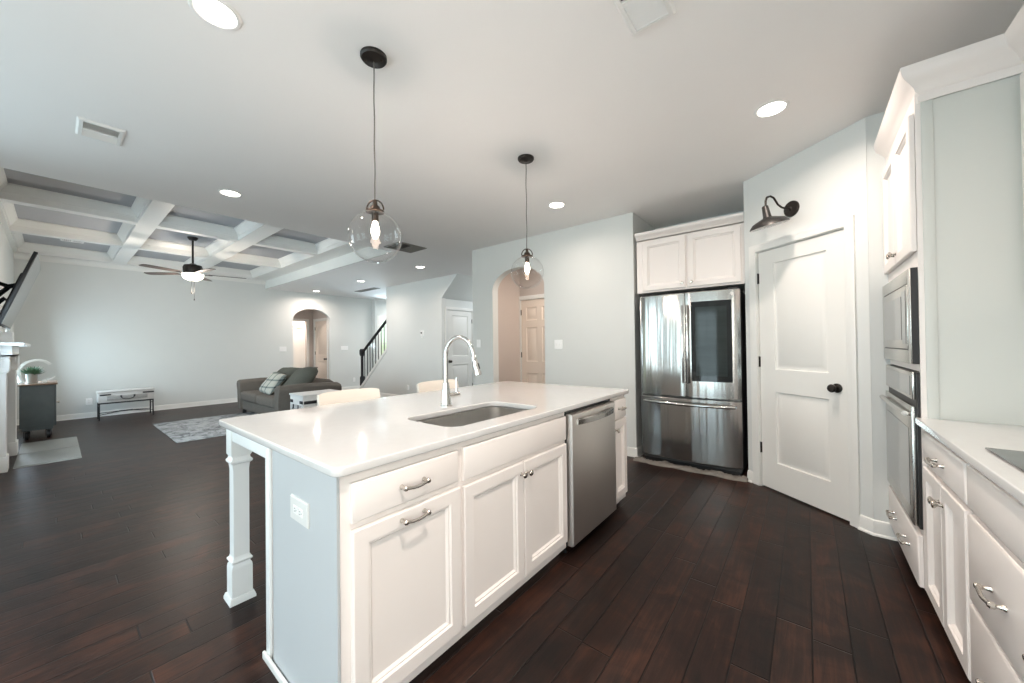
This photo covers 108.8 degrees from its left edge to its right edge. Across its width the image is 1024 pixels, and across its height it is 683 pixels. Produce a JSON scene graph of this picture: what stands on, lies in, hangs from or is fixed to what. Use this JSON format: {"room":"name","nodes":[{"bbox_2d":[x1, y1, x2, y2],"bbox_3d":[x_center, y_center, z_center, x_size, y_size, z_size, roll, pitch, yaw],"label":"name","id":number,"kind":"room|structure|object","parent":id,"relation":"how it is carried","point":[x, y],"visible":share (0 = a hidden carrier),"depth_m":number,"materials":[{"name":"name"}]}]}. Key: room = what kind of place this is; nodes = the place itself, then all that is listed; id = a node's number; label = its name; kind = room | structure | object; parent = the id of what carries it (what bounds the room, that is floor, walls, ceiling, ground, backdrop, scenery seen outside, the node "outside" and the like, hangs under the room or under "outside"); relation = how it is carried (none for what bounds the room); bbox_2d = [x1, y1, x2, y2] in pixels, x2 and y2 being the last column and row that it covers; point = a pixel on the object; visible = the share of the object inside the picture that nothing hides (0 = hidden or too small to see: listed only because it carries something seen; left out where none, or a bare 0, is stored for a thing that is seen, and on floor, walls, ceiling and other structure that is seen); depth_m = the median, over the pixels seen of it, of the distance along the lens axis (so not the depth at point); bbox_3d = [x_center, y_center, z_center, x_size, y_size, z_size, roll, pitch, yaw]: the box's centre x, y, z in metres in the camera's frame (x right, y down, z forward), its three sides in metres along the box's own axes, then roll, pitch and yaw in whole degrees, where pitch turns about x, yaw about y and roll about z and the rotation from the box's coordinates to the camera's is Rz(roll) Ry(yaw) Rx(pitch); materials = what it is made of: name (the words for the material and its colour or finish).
{"room":"kitchen","nodes":[
{"label":"kitchen","id":0,"kind":"room"},
{"bbox_2d":[0,222,13,331],"bbox_3d":[-6.406,-0.165,4.502,5.620,3.100,0.120,-1,-1,39],"label":"wall","id":1,"kind":"structure","parent":0,"point":[6,252],"depth_m":5.20,"materials":[{"name":"grey paint"}]},
{"bbox_2d":[3,323,13,332],"bbox_3d":[-7.497,0.183,5.435,1.740,1.190,0.070,-1,-1,39],"label":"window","id":2,"kind":"structure","parent":1,"relation":"in","point":[11,329],"depth_m":5.91,"materials":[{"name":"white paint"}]},
{"bbox_2d":[0,251,40,328],"bbox_3d":[-5.756,-0.565,4.267,1.300,0.806,0.319,-1,-1,39],"label":"television","id":3,"kind":"object","parent":1,"relation":"attached to","point":[20,290],"visible":1,"depth_m":4.08,"materials":[{"name":"black plastic"}]},
{"bbox_2d":[0,167,346,276],"bbox_3d":[-5.271,-1.641,5.872,5.080,0.149,3.340,-1,-1,39],"label":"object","id":4,"kind":"structure","parent":1,"relation":"attached to","point":[8,190],"depth_m":5.58,"materials":[{"name":"white paint"}]},
{"bbox_2d":[0,196,367,280],"bbox_3d":[-5.186,-1.556,5.983,5.470,0.020,3.720,-1,-1,39],"label":"ceiling beams","id":5,"kind":"structure","parent":1,"relation":"attached to","point":[155,212],"depth_m":5.78,"materials":[{"name":"white paint"}]},
{"bbox_2d":[4,168,327,269],"bbox_3d":[-5.221,-1.741,5.960,5.650,0.050,3.960,-1,-1,39],"label":"ceiling","id":6,"kind":"structure","parent":0,"point":[14,177],"depth_m":5.27,"materials":[{"name":"grey paint"}]},
{"bbox_2d":[60,239,83,243],"bbox_3d":[-7.337,-1.682,6.119,0.250,0.012,0.260,-1,-1,39],"label":"ceiling vent","id":7,"kind":"object","parent":6,"relation":"in","point":[60,239],"visible":0.52,"depth_m":6.15,"materials":[{"name":"white plastic"}]},
{"bbox_2d":[139,236,245,299],"bbox_3d":[-5.214,-1.198,6.039,1.361,1.034,1.368,-1,-1,39],"label":"ceiling fan","id":8,"kind":"object","parent":6,"relation":"hanging from","point":[192,272],"visible":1,"depth_m":5.96,"materials":[{"name":"brown metal"}]},
{"bbox_2d":[14,258,371,418],"bbox_3d":[-6.484,-0.125,8.796,0.120,3.100,6.720,-1,-1,39],"label":"wall","id":9,"kind":"structure","parent":0,"point":[97,328],"depth_m":7.67,"materials":[{"name":"grey paint"}]},
{"bbox_2d":[85,398,92,404],"bbox_3d":[-7.923,1.126,6.870,0.010,0.120,0.090,-1,-1,39],"label":"wall outlet","id":10,"kind":"object","parent":9,"relation":"attached to","point":[89,401],"visible":1,"depth_m":6.87,"materials":[{"name":"white plastic"}]},
{"bbox_2d":[17,398,237,424],"bbox_3d":[-7.075,1.376,7.906,0.027,0.098,4.350,-1,-1,39],"label":"baseboard","id":11,"kind":"structure","parent":9,"relation":"attached to","point":[230,400],"depth_m":7.42,"materials":[{"name":"white paint"}]},
{"bbox_2d":[14,253,265,284],"bbox_3d":[-7.283,-1.460,7.667,0.070,0.089,3.720,-1,-1,39],"label":"trim","id":12,"kind":"structure","parent":9,"relation":"attached to","point":[16,255],"depth_m":7.10,"materials":[{"name":"white paint"}]},
{"bbox_2d":[265,247,392,288],"bbox_3d":[-3.979,-1.536,7.438,5.530,0.366,0.060,-1,-1,39],"label":"trim","id":13,"kind":"structure","parent":9,"relation":"attached to","point":[367,253],"depth_m":7.03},
{"bbox_2d":[342,386,359,389],"bbox_3d":[-4.707,1.373,10.856,0.027,0.098,1.285,-1,-1,39],"label":"baseboard","id":14,"kind":"structure","parent":9,"relation":"attached to","point":[350,387],"depth_m":10.81,"materials":[{"name":"white paint"}]},
{"bbox_2d":[293,321,304,367],"bbox_3d":[-7.259,0.088,11.021,0.120,2.734,2.500,-1,-1,39],"label":"wall","id":15,"kind":"structure","parent":0,"point":[299,337],"depth_m":11.59,"materials":[{"name":"white paint"}]},
{"bbox_2d":[293,309,312,366],"bbox_3d":[-6.706,0.076,10.385,0.120,2.734,2.000,-1,-1,39],"label":"wall","id":16,"kind":"structure","parent":0,"point":[307,313],"depth_m":11.05,"materials":[{"name":"grey paint"}]},
{"bbox_2d":[293,319,308,366],"bbox_3d":[-6.384,0.387,10.668,0.017,2.109,0.921,-1,-1,39],"label":"trim","id":17,"kind":"structure","parent":16,"relation":"attached to","point":[307,320],"depth_m":10.99,"materials":[{"name":"white paint"}]},
{"bbox_2d":[313,310,328,378],"bbox_3d":[-5.586,0.066,10.845,1.049,2.734,0.120,-1,-1,39],"label":"wall","id":18,"kind":"structure","parent":0,"point":[316,314],"depth_m":10.86,"materials":[{"name":"grey paint"}]},
{"bbox_2d":[313,318,327,378],"bbox_3d":[-5.613,0.378,10.828,0.910,2.110,0.172,-1,-1,39],"label":"door","id":19,"kind":"structure","parent":18,"relation":"in","point":[320,328],"depth_m":10.81,"materials":[{"name":"beige paint"}]},
{"bbox_2d":[372,299,374,366],"bbox_3d":[-4.246,0.054,11.340,0.178,2.734,0.060,-1,-1,39],"label":"wall","id":20,"kind":"structure","parent":0,"point":[373,300],"depth_m":11.33,"materials":[{"name":"grey paint"}]},
{"bbox_2d":[375,299,385,361],"bbox_3d":[-3.506,0.052,12.214,0.120,2.734,2.340,-1,-1,39],"label":"wall","id":21,"kind":"structure","parent":0,"point":[380,304],"depth_m":11.36,"materials":[{"name":"grey paint"}]},
{"bbox_2d":[377,316,386,360],"bbox_3d":[-3.852,0.069,11.710,0.070,1.740,1.020,-1,-1,39],"label":"window","id":22,"kind":"structure","parent":21,"relation":"in","point":[379,318],"depth_m":11.37,"materials":[{"name":"white paint"}]},
{"bbox_2d":[362,274,461,394],"bbox_3d":[-2.603,0.010,8.771,3.960,2.734,0.120,-1,-1,39],"label":"wall","id":23,"kind":"structure","parent":0,"point":[410,359],"depth_m":8.44,"materials":[{"name":"grey paint"}]},
{"bbox_2d":[359,348,386,388],"bbox_3d":[-3.591,0.765,9.559,1.330,1.165,0.140,-1,-1,39],"label":"trim","id":24,"kind":"structure","parent":23,"relation":"attached to","point":[385,351],"depth_m":9.45,"materials":[{"name":"white paint"}]},
{"bbox_2d":[359,320,385,385],"bbox_3d":[-3.540,0.240,9.523,1.450,1.881,0.100,-1,-1,39],"label":"stair railing","id":25,"kind":"object","parent":24,"relation":"on","point":[361,351],"visible":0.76,"depth_m":9.69,"materials":[{"name":"black metal"}]},
{"bbox_2d":[380,393,396,396],"bbox_3d":[-2.831,1.332,8.861,3.450,0.098,0.027,-1,-1,39],"label":"baseboard","id":26,"kind":"structure","parent":23,"relation":"attached to","point":[381,394],"depth_m":9.10,"materials":[{"name":"white paint"}]},
{"bbox_2d":[446,275,472,301],"bbox_3d":[-0.282,-1.159,8.991,0.580,0.450,3.129,-1,-1,39],"label":"ceiling","id":27,"kind":"structure","parent":0,"point":[462,290],"depth_m":7.97,"materials":[{"name":"white paint"}]},
{"bbox_2d":[446,299,472,340],"bbox_3d":[-0.483,0.215,9.154,0.120,2.278,3.130,-1,-1,39],"label":"wall","id":28,"kind":"structure","parent":0,"point":[449,302],"depth_m":8.22,"materials":[{"name":"grey paint"}]},
{"bbox_2d":[445,306,473,386],"bbox_3d":[-1.175,0.299,8.240,0.172,2.110,0.890,-1,-1,39],"label":"door","id":29,"kind":"structure","parent":28,"relation":"in","point":[460,322],"depth_m":8.23,"materials":[{"name":"white paint"}]},
{"bbox_2d":[0,397,970,682],"bbox_3d":[-2.800,1.376,5.584,13.800,0.050,12.000,-1,-1,39],"label":"floor","id":30,"kind":"structure","parent":0,"point":[113,558],"depth_m":1.90,"materials":[{"name":"brown wood"}]},
{"bbox_2d":[0,343,30,472],"bbox_3d":[-5.752,0.699,4.209,1.540,1.352,0.239,-1,-1,39],"label":"fireplace mantel","id":31,"kind":"object","parent":30,"relation":"on","point":[9,352],"visible":1,"depth_m":3.91,"materials":[{"name":"white paint"}]},
{"bbox_2d":[0,332,13,342],"bbox_3d":[-5.820,-0.043,4.222,0.160,0.132,0.098,-1,-1,39],"label":"cable box","id":32,"kind":"object","parent":31,"relation":"on","point":[5,337],"visible":0.82,"depth_m":4.17,"materials":[{"name":"white plastic"}]},
{"bbox_2d":[0,343,30,346],"bbox_3d":[-5.760,0.039,4.215,1.540,0.032,0.239,-1,-1,39],"label":"mantel shelf","id":33,"kind":"object","parent":31,"relation":"attached to","point":[1,344],"depth_m":3.80,"materials":[{"name":"white paint"}]},
{"bbox_2d":[18,380,59,439],"bbox_3d":[-7.061,1.008,5.487,0.814,0.790,0.369,-1,-1,39],"label":"cabinet","id":34,"kind":"object","parent":30,"relation":"on","point":[37,402],"visible":0.98,"depth_m":5.23,"materials":[{"name":"grey paint"}]},
{"bbox_2d":[21,366,44,383],"bbox_3d":[-6.946,0.475,5.305,0.267,0.268,0.295,-1,-1,39],"label":"potted plant","id":35,"kind":"object","parent":34,"relation":"on","point":[32,373],"visible":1,"depth_m":5.28,"materials":[{"name":"green plant"}]},
{"bbox_2d":[17,359,54,383],"bbox_3d":[-7.067,0.437,5.451,0.121,0.350,0.347,-1,-1,39],"label":"sculpture","id":36,"kind":"object","parent":34,"relation":"on","point":[20,380],"visible":0.96,"depth_m":5.33,"materials":[{"name":"white plastic"}]},
{"bbox_2d":[13,437,81,468],"bbox_3d":[-5.845,1.374,4.636,1.640,0.012,0.480,-1,-1,39],"label":"hearth","id":37,"kind":"object","parent":30,"relation":"on","point":[55,450],"visible":1,"depth_m":4.52,"materials":[{"name":"tile"}]},
{"bbox_2d":[96,387,154,420],"bbox_3d":[-7.255,1.161,6.897,0.400,0.515,0.744,-1,-1,39],"label":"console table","id":38,"kind":"object","parent":30,"relation":"on","point":[146,393],"visible":1,"depth_m":6.78,"materials":[{"name":"white wood"}]},
{"bbox_2d":[152,412,257,442],"bbox_3d":[-4.628,1.375,6.327,1.980,0.010,2.030,-1,-1,39],"label":"area rug","id":39,"kind":"object","parent":30,"relation":"on","point":[181,431],"visible":0.49,"depth_m":5.79,"materials":[{"name":"grey fabric"}]},
{"bbox_2d":[237,377,341,413],"bbox_3d":[-4.205,1.029,6.846,2.184,0.680,1.010,-1,-1,39],"label":"sofa","id":40,"kind":"object","parent":39,"relation":"on","point":[249,397],"visible":0.54,"depth_m":6.38,"materials":[{"name":"grey fabric"}]},
{"bbox_2d":[240,390,264,403],"bbox_3d":[-4.633,1.028,7.003,0.857,0.173,0.720,-1,-1,39],"label":"seat cushion","id":41,"kind":"object","parent":40,"relation":"on","point":[246,396],"depth_m":6.76,"materials":[{"name":"grey fabric"}]},
{"bbox_2d":[256,393,273,407],"bbox_3d":[-3.960,1.014,6.463,0.857,0.173,0.720,-1,-1,39],"label":"seat cushion","id":42,"kind":"object","parent":40,"relation":"on","point":[263,400],"depth_m":6.20,"materials":[{"name":"grey fabric"}]},
{"bbox_2d":[259,372,285,394],"bbox_3d":[-4.306,0.749,6.599,0.534,0.380,0.310,-1,-1,39],"label":"throw pillow","id":43,"kind":"object","parent":40,"relation":"on","point":[275,379],"visible":0.95,"depth_m":6.49,"materials":[{"name":"beige fabric"}]},
{"bbox_2d":[277,367,299,385],"bbox_3d":[-4.328,0.722,6.925,0.839,0.470,0.419,-1,-1,39],"label":"throw pillow","id":44,"kind":"object","parent":40,"relation":"on","point":[288,371],"visible":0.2,"depth_m":6.78,"materials":[{"name":"grey fabric"}]},
{"bbox_2d":[284,367,317,384],"bbox_3d":[-3.745,0.690,6.469,0.778,0.493,0.424,-1,-1,39],"label":"throw pillow","id":45,"kind":"object","parent":40,"relation":"on","point":[307,374],"visible":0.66,"depth_m":6.31,"materials":[{"name":"grey fabric"}]},
{"bbox_2d":[223,429,340,682],"bbox_3d":[-0.286,0.856,2.382,1.183,0.869,2.302,-1,-1,39],"label":"kitchen island","id":46,"kind":"object","parent":30,"relation":"on","point":[303,611],"visible":0.36,"depth_m":1.34,"materials":[{"name":"grey paint"}]},
{"bbox_2d":[290,494,309,528],"bbox_3d":[-0.750,0.597,1.291,0.145,0.085,0.010,-1,-1,39],"label":"wall outlet","id":47,"kind":"object","parent":46,"relation":"attached to","point":[299,508],"visible":1,"depth_m":1.28,"materials":[{"name":"white plastic"}]},
{"bbox_2d":[293,505,297,514],"bbox_3d":[-0.769,0.597,1.302,0.034,0.028,0.002,-1,-1,39],"label":"socket","id":48,"kind":"object","parent":47,"relation":"attached to","point":[295,507],"depth_m":1.30,"materials":[{"name":"white plastic"}]},
{"bbox_2d":[298,508,302,518],"bbox_3d":[-0.735,0.597,1.275,0.034,0.028,0.002,-1,-1,39],"label":"socket","id":49,"kind":"object","parent":47,"relation":"attached to","point":[300,510],"depth_m":1.27,"materials":[{"name":"white plastic"}]},
{"bbox_2d":[219,381,628,476],"bbox_3d":[-0.291,0.405,2.404,1.275,0.030,2.340,-1,-1,39],"label":"island countertop","id":50,"kind":"structure","parent":46,"relation":"on","point":[347,438],"depth_m":1.76,"materials":[{"name":"white stone"}]},
{"bbox_2d":[440,335,481,406],"bbox_3d":[-0.312,0.175,2.199,0.252,0.427,0.137,-1,-1,39],"label":"kitchen faucet","id":51,"kind":"object","parent":50,"relation":"on","point":[446,395],"visible":1,"depth_m":2.21,"materials":[{"name":"silver metal"}]},
{"bbox_2d":[418,407,524,426],"bbox_3d":[-0.191,0.518,2.006,0.375,0.203,0.690,-1,-1,39],"label":"sink","id":52,"kind":"object","parent":50,"relation":"in","point":[482,414],"visible":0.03,"depth_m":2.23,"materials":[{"name":"metal"}]},
{"bbox_2d":[289,389,339,409],"bbox_3d":[-3.041,1.072,5.715,0.494,0.565,0.640,-1,-1,39],"label":"end table","id":53,"kind":"object","parent":30,"relation":"on","point":[298,400],"visible":0.43,"depth_m":5.47,"materials":[{"name":"white wood"}]},
{"bbox_2d":[317,388,379,405],"bbox_3d":[-1.007,0.824,2.515,0.510,0.952,0.450,-1,-1,39],"label":"bar stool","id":54,"kind":"object","parent":30,"relation":"on","point":[342,396],"visible":0.2,"depth_m":2.65,"materials":[{"name":"beige plastic"}]},
{"bbox_2d":[272,443,461,682],"bbox_3d":[-0.577,0.851,1.490,0.639,0.870,0.497,-1,-1,39],"label":"base cabinet","id":55,"kind":"object","parent":30,"relation":"on","point":[400,525],"visible":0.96,"depth_m":1.29,"materials":[{"name":"white paint"}]},
{"bbox_2d":[416,379,458,392],"bbox_3d":[-0.500,0.824,3.146,0.510,0.952,0.450,-1,-1,39],"label":"bar stool","id":56,"kind":"object","parent":30,"relation":"on","point":[434,385],"visible":0.19,"depth_m":3.26,"materials":[{"name":"beige plastic"}]},
{"bbox_2d":[417,406,567,642],"bbox_3d":[-0.155,0.850,2.019,0.634,0.870,0.855,-1,-1,39],"label":"base cabinet","id":57,"kind":"object","parent":30,"relation":"on","point":[513,481],"visible":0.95,"depth_m":1.76,"materials":[{"name":"white paint"}]},
{"bbox_2d":[563,399,616,552],"bbox_3d":[0.346,0.853,2.592,0.639,0.862,0.638,-1,-1,39],"label":"dishwasher","id":58,"kind":"object","parent":30,"relation":"on","point":[590,441],"visible":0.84,"depth_m":2.34,"materials":[{"name":"silver metal"}]},
{"bbox_2d":[610,395,626,503],"bbox_3d":[0.611,0.849,2.970,0.639,0.870,0.262,-1,-1,39],"label":"base cabinet","id":59,"kind":"object","parent":30,"relation":"on","point":[620,401],"visible":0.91,"depth_m":2.82,"materials":[{"name":"white paint"}]},
{"bbox_2d":[633,457,747,481],"bbox_3d":[1.736,1.255,3.658,1.049,0.041,0.124,-1,-1,39],"label":"floor strip","id":60,"kind":"object","parent":30,"relation":"on","point":[742,478],"visible":1,"depth_m":3.59,"materials":[{"name":"grey wood"}]},
{"bbox_2d":[640,287,747,475],"bbox_3d":[1.959,0.384,3.934,0.933,1.785,0.872,-1,-1,39],"label":"refrigerator","id":61,"kind":"object","parent":30,"relation":"on","point":[693,344],"visible":0.99,"depth_m":3.60,"materials":[{"name":"silver metal"}]},
{"bbox_2d":[922,431,974,682],"bbox_3d":[1.960,0.817,1.296,0.659,0.870,0.600,-1,-1,39],"label":"base cabinet","id":62,"kind":"object","parent":30,"relation":"on","point":[946,509],"visible":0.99,"depth_m":1.42,"materials":[{"name":"white paint"}]},
{"bbox_2d":[874,33,1023,590],"bbox_3d":[2.366,-0.014,1.822,0.699,2.532,0.871,-1,-1,39],"label":"tall cabinet","id":63,"kind":"object","parent":30,"relation":"on","point":[948,137],"visible":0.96,"depth_m":1.64,"materials":[{"name":"paint"}]},
{"bbox_2d":[879,364,922,529],"bbox_3d":[2.345,0.511,1.881,0.582,0.740,0.764,-1,-1,39],"label":"wall oven","id":64,"kind":"object","parent":63,"relation":"in","point":[903,435],"visible":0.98,"depth_m":1.88,"materials":[{"name":"silver metal"}]},
{"bbox_2d":[882,267,919,363],"bbox_3d":[2.315,-0.126,1.915,0.451,0.458,0.790,-1,-1,39],"label":"microwave","id":65,"kind":"object","parent":63,"relation":"in","point":[900,295],"visible":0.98,"depth_m":1.87,"materials":[{"name":"silver metal"}]},
{"bbox_2d":[967,466,1023,682],"bbox_3d":[1.503,0.818,0.726,0.659,0.870,0.860,-1,-1,39],"label":"base cabinet","id":66,"kind":"object","parent":30,"relation":"on","point":[996,528],"visible":0.99,"depth_m":1.05,"materials":[{"name":"white paint"}]},
{"bbox_2d":[915,418,1023,504],"bbox_3d":[1.506,0.368,0.714,0.655,0.030,2.078,-1,-1,39],"label":"countertop","id":67,"kind":"structure","parent":66,"relation":"on","point":[968,440],"depth_m":1.29,"materials":[{"name":"white stone"}]},
{"bbox_2d":[985,447,1023,471],"bbox_3d":[1.518,0.349,0.740,0.520,0.008,0.795,-1,-1,39],"label":"cooktop","id":68,"kind":"object","parent":67,"relation":"in","point":[1015,458],"visible":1,"depth_m":1.12,"materials":[{"name":"black glass"}]},
{"bbox_2d":[498,269,519,381],"bbox_3d":[0.862,-0.047,7.305,0.060,2.734,4.129,-1,-1,39],"label":"wall","id":69,"kind":"structure","parent":0,"point":[508,291],"depth_m":6.13,"materials":[{"name":"beige paint"}]},
{"bbox_2d":[0,0,1023,299],"bbox_3d":[-2.835,-1.413,5.609,13.800,0.060,12.000,-1,-1,39],"label":"ceiling","id":70,"kind":"structure","parent":0,"point":[658,124],"depth_m":2.21,"materials":[{"name":"white paint"}]},
{"bbox_2d":[75,116,125,145],"bbox_3d":[-2.771,-1.405,2.470,0.290,0.012,0.215,-1,-1,39],"label":"ceiling vent","id":71,"kind":"object","parent":70,"relation":"in","point":[85,127],"visible":1,"depth_m":2.46,"materials":[{"name":"white plastic"}]},
{"bbox_2d":[187,0,241,30],"bbox_3d":[-1.294,-1.435,1.602,0.188,0.006,0.188,-1,-1,39],"label":"recessed light","id":72,"kind":"object","parent":70,"relation":"in","point":[219,14],"visible":1,"depth_m":1.60,"materials":[{"name":"white plastic"}]},
{"bbox_2d":[218,189,242,197],"bbox_3d":[-2.665,-1.401,3.472,0.188,0.006,0.188,-1,-1,39],"label":"recessed light","id":73,"kind":"object","parent":70,"relation":"in","point":[231,193],"visible":1,"depth_m":3.47,"materials":[{"name":"white plastic"}]},
{"bbox_2d":[355,287,379,291],"bbox_3d":[-3.741,-1.330,9.472,0.950,0.012,0.190,-1,-1,39],"label":"ceiling vent","id":74,"kind":"object","parent":70,"relation":"in","point":[373,288],"visible":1,"depth_m":9.38,"materials":[{"name":"grey metal"}]},
{"bbox_2d":[347,46,401,262],"bbox_3d":[-0.693,-0.921,1.851,0.258,1.044,0.258,-1,-1,39],"label":"globe pendant","id":75,"kind":"object","parent":70,"relation":"hanging from","point":[373,57],"visible":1,"depth_m":1.84,"materials":[{"name":"clear glass"}]},
{"bbox_2d":[371,212,379,238],"bbox_3d":[-0.689,-0.582,1.848,0.042,0.133,0.042,-1,-1,39],"label":"bulb","id":76,"kind":"object","parent":75,"relation":"attached to","point":[375,231],"depth_m":1.84,"materials":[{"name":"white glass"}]},
{"bbox_2d":[383,241,426,252],"bbox_3d":[-1.583,-1.393,5.450,0.410,0.012,0.480,-1,-1,39],"label":"ceiling vent","id":77,"kind":"object","parent":70,"relation":"in","point":[405,247],"visible":0.97,"depth_m":5.43,"materials":[{"name":"grey metal"}]},
{"bbox_2d":[511,154,543,288],"bbox_3d":[0.115,-0.929,2.882,0.258,1.030,0.258,-1,-1,39],"label":"globe pendant","id":78,"kind":"object","parent":70,"relation":"hanging from","point":[524,158],"visible":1,"depth_m":2.87,"materials":[{"name":"clear glass"}]},
{"bbox_2d":[525,256,529,273],"bbox_3d":[0.119,-0.597,2.879,0.042,0.133,0.042,-1,-1,39],"label":"bulb","id":79,"kind":"object","parent":78,"relation":"attached to","point":[527,268],"depth_m":2.87,"materials":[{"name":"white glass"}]},
{"bbox_2d":[548,201,565,208],"bbox_3d":[0.471,-1.436,3.865,0.188,0.006,0.188,-1,-1,39],"label":"recessed light","id":80,"kind":"object","parent":70,"relation":"in","point":[557,204],"visible":1,"depth_m":3.85,"materials":[{"name":"white plastic"}]},
{"bbox_2d":[612,0,676,35],"bbox_3d":[0.530,-1.455,1.535,0.200,0.012,0.400,-1,-1,39],"label":"ceiling vent","id":81,"kind":"object","parent":70,"relation":"in","point":[638,15],"visible":1,"depth_m":1.62,"materials":[{"name":"white plastic"}]},
{"bbox_2d":[754,99,789,117],"bbox_3d":[1.637,-1.465,2.314,0.188,0.006,0.188,-1,-1,39],"label":"recessed light","id":82,"kind":"object","parent":70,"relation":"in","point":[772,108],"visible":1,"depth_m":2.31,"materials":[{"name":"white plastic"}]},
{"bbox_2d":[519,268,543,316],"bbox_3d":[1.120,-0.065,5.654,2.530,2.734,0.120,-1,-1,39],"label":"wall","id":83,"kind":"structure","parent":0,"point":[533,278],"depth_m":6.22,"materials":[{"name":"beige paint"}]},
{"bbox_2d":[519,294,544,383],"bbox_3d":[0.477,0.265,6.131,0.900,2.100,0.172,-1,-1,39],"label":"door","id":84,"kind":"structure","parent":83,"relation":"in","point":[532,319],"depth_m":6.21,"materials":[{"name":"beige paint"}]},
{"bbox_2d":[472,212,639,447],"bbox_3d":[0.422,-0.063,4.932,2.526,2.734,0.120,-1,-1,39],"label":"wall","id":85,"kind":"structure","parent":0,"point":[589,277],"depth_m":4.52,"materials":[{"name":"grey paint"}]},
{"bbox_2d":[554,340,562,348],"bbox_3d":[0.595,0.038,4.708,0.118,0.118,0.014,-1,-1,39],"label":"light switch","id":86,"kind":"object","parent":85,"relation":"attached to","point":[558,343],"visible":1,"depth_m":4.71,"materials":[{"name":"white plastic"}]},
{"bbox_2d":[627,445,642,456],"bbox_3d":[0.967,1.245,4.498,1.228,0.098,0.177,-1,-1,39],"label":"baseboard","id":87,"kind":"structure","parent":85,"relation":"attached to","point":[632,452],"depth_m":4.10,"materials":[{"name":"white paint"}]},
{"bbox_2d":[635,212,744,295],"bbox_3d":[1.957,-0.866,3.971,1.020,0.654,0.659,-1,-1,39],"label":"upper cabinet","id":88,"kind":"object","parent":85,"relation":"attached to","point":[708,254],"visible":0.99,"depth_m":3.71,"materials":[{"name":"white paint"}]},
{"bbox_2d":[637,216,654,452],"bbox_3d":[1.609,-0.082,4.473,0.100,2.734,0.649,-1,-1,39],"label":"wall","id":89,"kind":"structure","parent":0,"point":[642,226],"depth_m":4.22,"materials":[{"name":"grey paint"}]},
{"bbox_2d":[655,211,744,293],"bbox_3d":[2.313,-0.091,4.401,1.300,2.734,0.120,-1,-1,39],"label":"wall","id":90,"kind":"structure","parent":0,"point":[739,211],"depth_m":4.35,"materials":[{"name":"grey paint"}]},
{"bbox_2d":[743,117,873,518],"bbox_3d":[2.302,-0.104,2.892,0.120,2.734,0.977,-1,-1,-12],"label":"wall","id":91,"kind":"structure","parent":0,"point":[828,178],"depth_m":2.61,"materials":[{"name":"grey paint"}]},
{"bbox_2d":[747,470,752,482],"bbox_3d":[2.152,1.219,3.314,0.027,0.098,0.060,-1,-1,-12],"label":"baseboard","id":92,"kind":"structure","parent":91,"relation":"attached to","point":[749,473],"depth_m":3.31,"materials":[{"name":"white paint"}]},
{"bbox_2d":[750,195,799,231],"bbox_3d":[2.055,-1.009,2.878,0.348,0.274,0.264,-1,-1,-12],"label":"wall light","id":93,"kind":"object","parent":91,"relation":"attached to","point":[791,208],"visible":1,"depth_m":2.86,"materials":[{"name":"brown metal"}]},
{"bbox_2d":[749,215,860,527],"bbox_3d":[2.274,0.204,2.890,0.172,2.117,0.843,-1,-1,-12],"label":"door","id":94,"kind":"structure","parent":91,"relation":"in","point":[804,349],"depth_m":2.81,"materials":[{"name":"white paint"}]},
{"bbox_2d":[858,514,897,540],"bbox_3d":[2.371,1.208,2.376,0.060,0.098,0.199,0,-1,-36],"label":"baseboard","id":95,"kind":"structure","parent":91,"relation":"attached to","point":[877,528],"depth_m":2.37,"materials":[{"name":"white paint"}]},
{"bbox_2d":[866,112,889,522],"bbox_3d":[2.701,-0.116,2.179,0.832,2.734,0.100,-1,-1,39],"label":"wall","id":96,"kind":"structure","parent":0,"point":[876,163],"depth_m":2.38,"materials":[{"name":"grey paint"}]},
{"bbox_3d":[0.911,-0.119,-0.635,0.120,2.734,6.750,-1,-1,39],"label":"wall","id":97,"kind":"structure","parent":0,"visible":0},
{"bbox_2d":[1005,4,1023,225],"bbox_3d":[1.928,-0.716,1.054,0.387,1.132,1.000,-1,-1,39],"label":"upper cabinet","id":98,"kind":"object","parent":97,"relation":"attached to","point":[1014,35],"visible":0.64,"depth_m":1.50,"materials":[{"name":"white paint"}]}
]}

